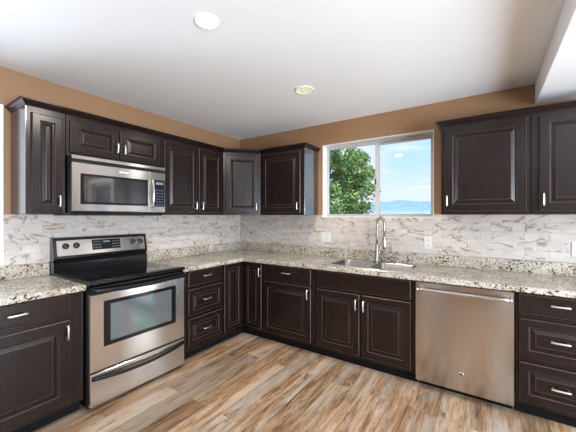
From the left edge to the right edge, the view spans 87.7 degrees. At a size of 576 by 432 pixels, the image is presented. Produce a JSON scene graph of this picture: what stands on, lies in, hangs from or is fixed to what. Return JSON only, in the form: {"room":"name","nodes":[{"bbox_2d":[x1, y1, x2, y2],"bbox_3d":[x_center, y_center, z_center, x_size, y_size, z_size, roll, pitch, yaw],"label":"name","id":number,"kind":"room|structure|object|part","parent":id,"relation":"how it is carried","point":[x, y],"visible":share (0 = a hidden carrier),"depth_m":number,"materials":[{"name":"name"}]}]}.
{"room":"kitchen","nodes":[
{"label":"kitchen","id":0,"kind":"room"},
{"bbox_2d":[0,66,239,266],"bbox_3d":[-2.543,0.132,1.554,0.160,2.402,6.500,0,0,34],"label":"wall","id":1,"kind":"structure","parent":0,"point":[13,84],"depth_m":2.52,"materials":[{"name":"beige paint"}]},
{"bbox_2d":[0,104,3,265],"bbox_3d":[-2.360,-0.218,1.746,0.112,1.152,1.024,0,0,34],"label":"window","id":2,"kind":"structure","parent":1,"relation":"in","point":[1,105],"depth_m":2.13,"materials":[{"name":"plastic"}]},
{"bbox_2d":[11,105,64,213],"bbox_3d":[-1.807,-0.382,2.182,0.364,0.737,0.229,0,0,34],"label":"upper cabinet","id":3,"kind":"object","parent":1,"relation":"attached to","point":[37,134],"visible":1,"depth_m":2.10,"materials":[{"name":"brown wood"}]},
{"bbox_3d":[-1.893,-0.381,2.104,0.308,0.736,0.004,0,0,34],"label":"panel","id":4,"kind":"part","parent":3,"relation":"part of","materials":[{"name":"brown wood"}]},
{"bbox_3d":[-1.692,-0.371,2.110,0.020,0.671,0.178,0,0,34],"label":"door","id":5,"kind":"part","parent":3,"relation":"part of","materials":[{"name":"brown wood"}]},
{"bbox_3d":[-1.633,-0.107,2.147,0.036,0.087,0.012,0,0,34],"label":"handle","id":6,"kind":"part","parent":3,"relation":"part of","materials":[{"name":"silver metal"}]},
{"bbox_2d":[65,114,159,166],"bbox_3d":[-1.529,-0.599,2.599,0.364,0.302,0.768,0,0,34],"label":"upper cabinet","id":7,"kind":"object","parent":1,"relation":"attached to","point":[83,137],"visible":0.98,"depth_m":2.45,"materials":[{"name":"brown wood"}]},
{"bbox_3d":[-1.518,-0.594,2.370,0.020,0.240,0.351,0,0,34],"label":"door","id":8,"kind":"part","parent":7,"relation":"part of","materials":[{"name":"brown wood"}]},
{"bbox_2d":[54,154,164,215],"bbox_3d":[-1.492,-0.225,2.572,0.434,0.442,0.756,0,0,34],"label":"microwave oven","id":9,"kind":"object","parent":7,"relation":"attached to","point":[93,186],"visible":1,"depth_m":2.40,"materials":[{"name":"silver metal"}]},
{"bbox_3d":[-1.404,-0.214,2.420,0.030,0.361,0.599,0,0,34],"label":"door","id":10,"kind":"part","parent":9,"relation":"part of","materials":[{"name":"silver metal"}]},
{"bbox_3d":[-1.361,-0.432,2.484,0.030,0.028,0.754,0,0,34],"label":"trim","id":11,"kind":"part","parent":9,"relation":"part of","materials":[{"name":"silver metal"}]},
{"bbox_3d":[-1.198,-0.200,2.664,0.046,0.256,0.022,0,0,34],"label":"handle","id":12,"kind":"part","parent":9,"relation":"part of","materials":[{"name":"metal"}]},
{"bbox_3d":[-1.313,-0.594,2.678,0.020,0.240,0.360,0,0,34],"label":"door","id":13,"kind":"part","parent":7,"relation":"part of","materials":[{"name":"brown wood"}]},
{"bbox_2d":[4,214,239,274],"bbox_3d":[-1.356,0.433,3.180,0.010,0.890,2.474,0,0,34],"label":"tile backsplash","id":14,"kind":"structure","parent":1,"relation":"attached to","point":[27,237],"depth_m":2.76,"materials":[{"name":"tile"}]},
{"bbox_2d":[4,95,320,153],"bbox_3d":[-0.921,-0.771,2.975,2.767,0.040,0.794,0,0,-33],"label":"crown molding","id":15,"kind":"structure","parent":1,"relation":"attached to","point":[20,101],"depth_m":2.58,"materials":[{"name":"brown wood"}]},
{"bbox_2d":[160,137,222,214],"bbox_3d":[-1.090,-0.382,3.258,0.364,0.737,0.806,0,0,34],"label":"upper cabinet","id":16,"kind":"object","parent":1,"relation":"attached to","point":[193,173],"visible":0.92,"depth_m":3.13,"materials":[{"name":"brown wood"}]},
{"bbox_3d":[-1.077,-0.379,3.032,0.020,0.686,0.394,0,0,34],"label":"door","id":17,"kind":"part","parent":16,"relation":"part of","materials":[{"name":"brown wood"}]},
{"bbox_3d":[-0.866,-0.379,3.349,0.020,0.686,0.328,0,0,34],"label":"door","id":18,"kind":"part","parent":16,"relation":"part of","materials":[{"name":"brown wood"}]},
{"bbox_2d":[0,0,564,139],"bbox_3d":[0.227,-1.129,-0.293,6.740,0.120,6.740,0,0,34],"label":"ceiling","id":19,"kind":"structure","parent":0,"point":[239,78],"depth_m":1.96,"materials":[{"name":"white paint"}]},
{"bbox_2d":[194,13,219,29],"bbox_3d":[-0.444,-1.065,1.644,0.138,0.006,0.138,0,0,34],"label":"recessed light","id":20,"kind":"object","parent":19,"relation":"in","point":[208,21],"visible":1,"depth_m":1.64,"materials":[{"name":"beige plastic"}]},
{"bbox_2d":[295,86,313,93],"bbox_3d":[0.138,-1.065,2.542,0.160,0.006,0.160,0,0,34],"label":"recessed light","id":21,"kind":"object","parent":19,"relation":"in","point":[302,89],"visible":1,"depth_m":2.54,"materials":[{"name":"beige plastic"}]},
{"bbox_2d":[32,332,575,431],"bbox_3d":[0.227,1.383,-0.293,6.740,0.100,6.740,0,0,34],"label":"floor","id":22,"kind":"structure","parent":0,"point":[244,382],"depth_m":2.12,"materials":[{"name":"brown wood"}]},
{"bbox_2d":[0,291,82,431],"bbox_3d":[-1.801,0.917,1.920,0.664,0.829,0.651,0,0,34],"label":"base cabinet","id":23,"kind":"object","parent":22,"relation":"on","point":[41,340],"visible":0.94,"depth_m":1.83,"materials":[{"name":"brown wood"}]},
{"bbox_3d":[-1.555,0.571,1.724,0.036,0.012,0.097,0,0,34],"label":"handle","id":24,"kind":"part","parent":23,"relation":"part of","materials":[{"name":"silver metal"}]},
{"bbox_3d":[-1.570,0.577,1.752,0.020,0.129,0.510,0,0,34],"label":"drawer","id":25,"kind":"part","parent":23,"relation":"part of","materials":[{"name":"brown wood"}]},
{"bbox_3d":[-1.570,0.946,1.752,0.020,0.535,0.510,0,0,34],"label":"door","id":26,"kind":"part","parent":23,"relation":"part of","materials":[{"name":"brown wood"}]},
{"bbox_2d":[0,262,85,305],"bbox_3d":[-1.815,0.432,1.918,0.648,0.140,0.674,0,0,34],"label":"countertop","id":27,"kind":"structure","parent":23,"relation":"on","point":[24,282],"depth_m":2.02,"materials":[{"name":"stone"}]},
{"bbox_3d":[-1.417,0.751,1.930,0.036,0.097,0.012,0,0,34],"label":"handle","id":28,"kind":"part","parent":23,"relation":"part of","materials":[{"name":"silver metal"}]},
{"bbox_2d":[50,233,185,409],"bbox_3d":[-1.368,0.754,2.489,0.734,1.158,0.766,0,0,34],"label":"electric range","id":29,"kind":"object","parent":22,"relation":"on","point":[133,306],"visible":0.94,"depth_m":2.33,"materials":[{"name":"silver metal"}]},
{"bbox_3d":[-1.770,0.243,2.397,0.038,0.048,0.049,0,0,34],"label":"knob","id":30,"kind":"part","parent":29,"relation":"part of","materials":[{"name":"black plastic"}]},
{"bbox_3d":[-1.729,0.243,2.459,0.038,0.048,0.049,0,0,34],"label":"knob","id":31,"kind":"part","parent":29,"relation":"part of","materials":[{"name":"black plastic"}]},
{"bbox_3d":[-1.616,0.258,2.655,0.032,0.126,0.724,0,0,34],"label":"control panel","id":32,"kind":"part","parent":29,"relation":"part of","materials":[{"name":"silver metal"}]},
{"bbox_2d":[54,261,184,287],"bbox_3d":[-1.360,0.465,2.484,0.586,0.036,0.766,0,0,34],"label":"cooktop","id":33,"kind":"object","parent":29,"relation":"in","point":[109,275],"depth_m":2.38,"materials":[{"name":"glass"}]},
{"bbox_3d":[-1.133,1.186,2.333,0.038,0.220,0.750,0,0,34],"label":"storage drawer","id":34,"kind":"part","parent":29,"relation":"part of","materials":[{"name":"silver metal"}]},
{"bbox_3d":[-1.133,0.798,2.333,0.038,0.524,0.750,0,0,34],"label":"oven door","id":35,"kind":"part","parent":29,"relation":"part of","materials":[{"name":"silver metal"}]},
{"bbox_3d":[-1.101,1.115,2.311,0.044,0.049,0.738,0,0,34],"label":"handle","id":36,"kind":"part","parent":29,"relation":"part of","materials":[{"name":"silver metal"}]},
{"bbox_3d":[-1.088,0.512,2.303,0.062,0.040,0.746,0,0,34],"label":"handle","id":37,"kind":"part","parent":29,"relation":"part of","materials":[{"name":"silver metal"}]},
{"bbox_2d":[183,265,221,359],"bbox_3d":[-1.050,0.917,3.048,0.664,0.829,0.505,0,0,34],"label":"base cabinet","id":38,"kind":"object","parent":22,"relation":"on","point":[202,287],"visible":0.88,"depth_m":2.87,"materials":[{"name":"brown wood"}]},
{"bbox_3d":[-0.797,1.071,2.911,0.020,0.245,0.415,0,0,34],"label":"drawer","id":39,"kind":"part","parent":38,"relation":"part of","materials":[{"name":"brown wood"}]},
{"bbox_3d":[-0.797,0.800,2.911,0.020,0.242,0.415,0,0,34],"label":"drawer","id":40,"kind":"part","parent":38,"relation":"part of","materials":[{"name":"brown wood"}]},
{"bbox_3d":[-0.797,0.580,2.911,0.020,0.135,0.415,0,0,34],"label":"drawer","id":41,"kind":"part","parent":38,"relation":"part of","materials":[{"name":"brown wood"}]},
{"bbox_2d":[219,261,265,342],"bbox_3d":[-0.557,0.917,3.579,0.894,0.829,0.922,0,0,34],"label":"base cabinet","id":42,"kind":"object","parent":22,"relation":"on","point":[242,282],"visible":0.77,"depth_m":3.24,"materials":[{"name":"brown wood"}]},
{"bbox_3d":[-0.591,0.862,3.220,0.020,0.703,0.258,0,0,34],"label":"door","id":43,"kind":"part","parent":42,"relation":"part of","materials":[{"name":"brown wood"}]},
{"bbox_3d":[-0.378,0.862,3.271,0.234,0.703,0.020,0,0,34],"label":"door","id":44,"kind":"part","parent":42,"relation":"part of","materials":[{"name":"brown wood"}]},
{"bbox_2d":[146,242,575,297],"bbox_3d":[0.405,0.432,2.626,3.533,0.140,1.421,0,0,34],"label":"countertop","id":45,"kind":"structure","parent":42,"relation":"on","point":[558,279],"depth_m":2.73,"materials":[{"name":"stone"}]},
{"bbox_2d":[323,258,424,273],"bbox_3d":[0.806,0.546,2.829,0.812,0.180,0.526,0,0,34],"label":"sink","id":46,"kind":"object","parent":45,"relation":"in","point":[410,268],"visible":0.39,"depth_m":2.88,"materials":[{"name":"metal"}]},
{"bbox_3d":[0.640,0.546,2.917,0.345,0.180,0.370,0,0,34],"label":"bowl","id":47,"kind":"part","parent":46,"relation":"part of","materials":[{"name":"metal"}]},
{"bbox_3d":[0.953,0.546,2.708,0.347,0.180,0.370,0,0,34],"label":"bowl","id":48,"kind":"part","parent":46,"relation":"part of","materials":[{"name":"metal"}]},
{"bbox_2d":[374,216,385,260],"bbox_3d":[0.918,0.228,2.997,0.059,0.455,0.151,0,0,-19],"label":"kitchen faucet","id":49,"kind":"object","parent":45,"relation":"on","point":[377,246],"visible":1,"depth_m":3.01,"materials":[{"name":"silver metal"}]},
{"bbox_2d":[263,264,317,352],"bbox_3d":[0.150,0.917,3.263,0.628,0.829,0.664,0,0,34],"label":"base cabinet","id":50,"kind":"object","parent":22,"relation":"on","point":[288,292],"visible":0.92,"depth_m":3.01,"materials":[{"name":"brown wood"}]},
{"bbox_3d":[-0.020,0.589,3.032,0.578,0.154,0.020,0,0,34],"label":"drawer","id":51,"kind":"part","parent":50,"relation":"part of","materials":[{"name":"brown wood"}]},
{"bbox_3d":[-0.020,0.951,3.032,0.578,0.535,0.020,0,0,34],"label":"door","id":52,"kind":"part","parent":50,"relation":"part of","materials":[{"name":"brown wood"}]},
{"bbox_2d":[315,269,417,381],"bbox_3d":[0.786,0.917,2.839,0.892,0.829,0.664,0,0,34],"label":"base cabinet","id":53,"kind":"object","parent":22,"relation":"on","point":[367,321],"visible":0.94,"depth_m":2.56,"materials":[{"name":"brown wood"}]},
{"bbox_3d":[0.446,0.951,2.721,0.419,0.535,0.020,0,0,34],"label":"door","id":54,"kind":"part","parent":53,"relation":"part of","materials":[{"name":"brown wood"}]},
{"bbox_3d":[0.622,0.589,2.604,0.842,0.154,0.020,0,0,34],"label":"drawer","id":55,"kind":"part","parent":53,"relation":"part of","materials":[{"name":"brown wood"}]},
{"bbox_3d":[0.803,0.951,2.483,0.407,0.535,0.020,0,0,34],"label":"door","id":56,"kind":"part","parent":53,"relation":"part of","materials":[{"name":"brown wood"}]},
{"bbox_2d":[416,281,513,408],"bbox_3d":[1.398,0.918,2.387,0.610,0.826,0.680,0,0,34],"label":"dishwasher","id":57,"kind":"object","parent":22,"relation":"on","point":[465,334],"visible":0.98,"depth_m":2.14,"materials":[{"name":"silver metal"}]},
{"bbox_3d":[1.227,0.555,2.131,0.585,0.028,0.066,0,0,34],"label":"handle","id":58,"kind":"part","parent":57,"relation":"part of","materials":[{"name":"metal"}]},
{"bbox_3d":[1.290,1.302,2.225,0.608,0.058,0.070,0,0,34],"label":"toe panel","id":59,"kind":"part","parent":57,"relation":"part of","materials":[{"name":"black metal"}]},
{"bbox_2d":[514,292,575,426],"bbox_3d":[1.874,0.917,2.113,0.468,0.829,0.664,0,0,34],"label":"base cabinet","id":60,"kind":"object","parent":22,"relation":"on","point":[544,325],"visible":0.93,"depth_m":1.92,"materials":[{"name":"brown wood"}]},
{"bbox_3d":[1.705,1.090,1.882,0.406,0.256,0.020,0,0,34],"label":"drawer","id":61,"kind":"part","parent":60,"relation":"part of","materials":[{"name":"brown wood"}]},
{"bbox_3d":[1.705,0.802,1.882,0.406,0.255,0.020,0,0,34],"label":"drawer","id":62,"kind":"part","parent":60,"relation":"part of","materials":[{"name":"brown wood"}]},
{"bbox_3d":[1.705,0.578,1.882,0.406,0.131,0.020,0,0,34],"label":"drawer","id":63,"kind":"part","parent":60,"relation":"part of","materials":[{"name":"brown wood"}]},
{"bbox_3d":[1.692,1.085,1.858,0.097,0.012,0.036,0,0,34],"label":"handle","id":64,"kind":"part","parent":60,"relation":"part of","materials":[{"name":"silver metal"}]},
{"bbox_3d":[1.690,0.792,1.859,0.097,0.012,0.036,0,0,34],"label":"handle","id":65,"kind":"part","parent":60,"relation":"part of","materials":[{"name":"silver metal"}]},
{"bbox_3d":[1.690,0.566,1.859,0.097,0.012,0.036,0,0,34],"label":"handle","id":66,"kind":"part","parent":60,"relation":"part of","materials":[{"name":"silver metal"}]},
{"bbox_2d":[240,84,575,262],"bbox_3d":[2.075,0.132,2.477,6.740,2.402,0.160,0,0,34],"label":"wall","id":67,"kind":"structure","parent":0,"point":[424,117],"depth_m":2.95,"materials":[{"name":"beige paint"}]},
{"bbox_2d":[223,152,260,214],"bbox_3d":[-0.587,-0.382,3.781,0.621,0.737,0.618,0,0,34],"label":"upper cabinet","id":68,"kind":"object","parent":67,"relation":"attached to","point":[241,171],"visible":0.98,"depth_m":3.55,"materials":[{"name":"brown wood"}]},
{"bbox_2d":[261,147,317,214],"bbox_3d":[-0.003,-0.382,3.545,0.613,0.737,0.364,0,0,34],"label":"upper cabinet","id":69,"kind":"object","parent":67,"relation":"attached to","point":[289,178],"visible":1,"depth_m":3.40,"materials":[{"name":"brown wood"}]},
{"bbox_3d":[-0.086,-0.379,3.437,0.540,0.686,0.020,0,0,34],"label":"door","id":70,"kind":"part","parent":69,"relation":"part of","materials":[{"name":"brown wood"}]},
{"bbox_3d":[0.266,-0.381,3.400,0.004,0.736,0.308,0,0,34],"label":"panel","id":71,"kind":"part","parent":69,"relation":"part of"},
{"bbox_2d":[323,130,433,216],"bbox_3d":[0.921,-0.403,3.209,1.175,0.834,0.102,0,0,34],"label":"trim","id":72,"kind":"structure","parent":67,"relation":"attached to","point":[325,147],"depth_m":3.37,"materials":[{"name":"white paint"}]},
{"bbox_2d":[327,133,432,216],"bbox_3d":[0.961,-0.403,3.269,1.163,0.822,0.058,0,0,34],"label":"window","id":73,"kind":"structure","parent":67,"relation":"in","point":[377,144],"depth_m":3.24,"materials":[{"name":"plastic"}]},
{"bbox_3d":[0.735,-0.400,3.411,0.610,0.784,0.020,0,0,34],"label":"sash","id":74,"kind":"part","parent":73,"relation":"part of","materials":[{"name":"glass"}]},
{"bbox_3d":[1.199,-0.400,3.130,0.572,0.784,0.020,0,0,34],"label":"sash","id":75,"kind":"part","parent":73,"relation":"part of","materials":[{"name":"glass"}]},
{"bbox_2d":[240,214,575,262],"bbox_3d":[0.834,0.175,3.202,3.608,0.373,0.009,0,0,34],"label":"tile backsplash","id":76,"kind":"structure","parent":67,"relation":"attached to","point":[548,238],"depth_m":2.81,"materials":[{"name":"tile"}]},
{"bbox_2d":[321,232,330,241],"bbox_3d":[0.433,0.247,3.457,0.122,0.112,0.010,0,0,34],"label":"wall outlet","id":77,"kind":"object","parent":76,"relation":"attached to","point":[325,237],"visible":1,"depth_m":3.46,"materials":[{"name":"white plastic"}]},
{"bbox_2d":[424,236,431,248],"bbox_3d":[1.335,0.254,2.857,0.072,0.116,0.009,0,0,34],"label":"wall outlet","id":78,"kind":"object","parent":76,"relation":"attached to","point":[427,240],"visible":1,"depth_m":2.86,"materials":[{"name":"white plastic"}]},
{"bbox_2d":[571,241,575,256],"bbox_3d":[2.202,0.252,2.279,0.072,0.116,0.009,0,0,34],"label":"wall outlet","id":79,"kind":"object","parent":76,"relation":"attached to","point":[573,243],"visible":1,"depth_m":2.29,"materials":[{"name":"white plastic"}]},
{"bbox_2d":[441,114,530,213],"bbox_3d":[1.607,-0.382,2.472,0.591,0.737,0.364,0,0,34],"label":"upper cabinet","id":80,"kind":"object","parent":67,"relation":"attached to","point":[486,165],"visible":1,"depth_m":2.33,"materials":[{"name":"brown wood"}]},
{"bbox_2d":[435,100,575,131],"bbox_3d":[1.811,-0.771,2.346,1.149,0.040,0.346,0,0,34],"label":"crown molding","id":81,"kind":"structure","parent":80,"relation":"on","point":[567,104],"depth_m":2.26,"materials":[{"name":"brown wood"}]},
{"bbox_2d":[531,107,575,213],"bbox_3d":[2.054,-0.382,2.174,0.476,0.737,0.364,0,0,34],"label":"upper cabinet","id":82,"kind":"object","parent":67,"relation":"attached to","point":[553,133],"visible":0.98,"depth_m":2.12,"materials":[{"name":"brown wood"}]},
{"bbox_2d":[535,0,575,103],"bbox_3d":[0.297,-0.985,-0.340,0.237,0.164,6.499,0,0,34],"label":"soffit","id":83,"kind":"structure","parent":67,"relation":"attached to","point":[556,80],"depth_m":1.83,"materials":[{"name":"white paint"}]},
{"label":"outside","id":84,"kind":"structure","parent":0,"visible":0},
{"bbox_2d":[337,200,430,213],"bbox_3d":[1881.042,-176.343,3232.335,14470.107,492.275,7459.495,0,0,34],"label":"hills","id":85,"kind":"structure","parent":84,"point":[397,206],"depth_m":4768.02,"materials":[{"name":"blue"}]},
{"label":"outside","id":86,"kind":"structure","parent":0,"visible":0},
{"bbox_3d":[14.627,1.828,27.166,60.000,0.300,54.830,0,0,34],"label":"yard","id":87,"kind":"structure","parent":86,"visible":0},
{"bbox_2d":[330,147,381,213],"bbox_3d":[1.220,-0.369,9.047,2.985,4.099,3.092,0,0,10],"label":"tree","id":88,"kind":"object","parent":87,"relation":"on","point":[349,187],"visible":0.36,"depth_m":8.68,"materials":[{"name":"green plant"}]}
]}

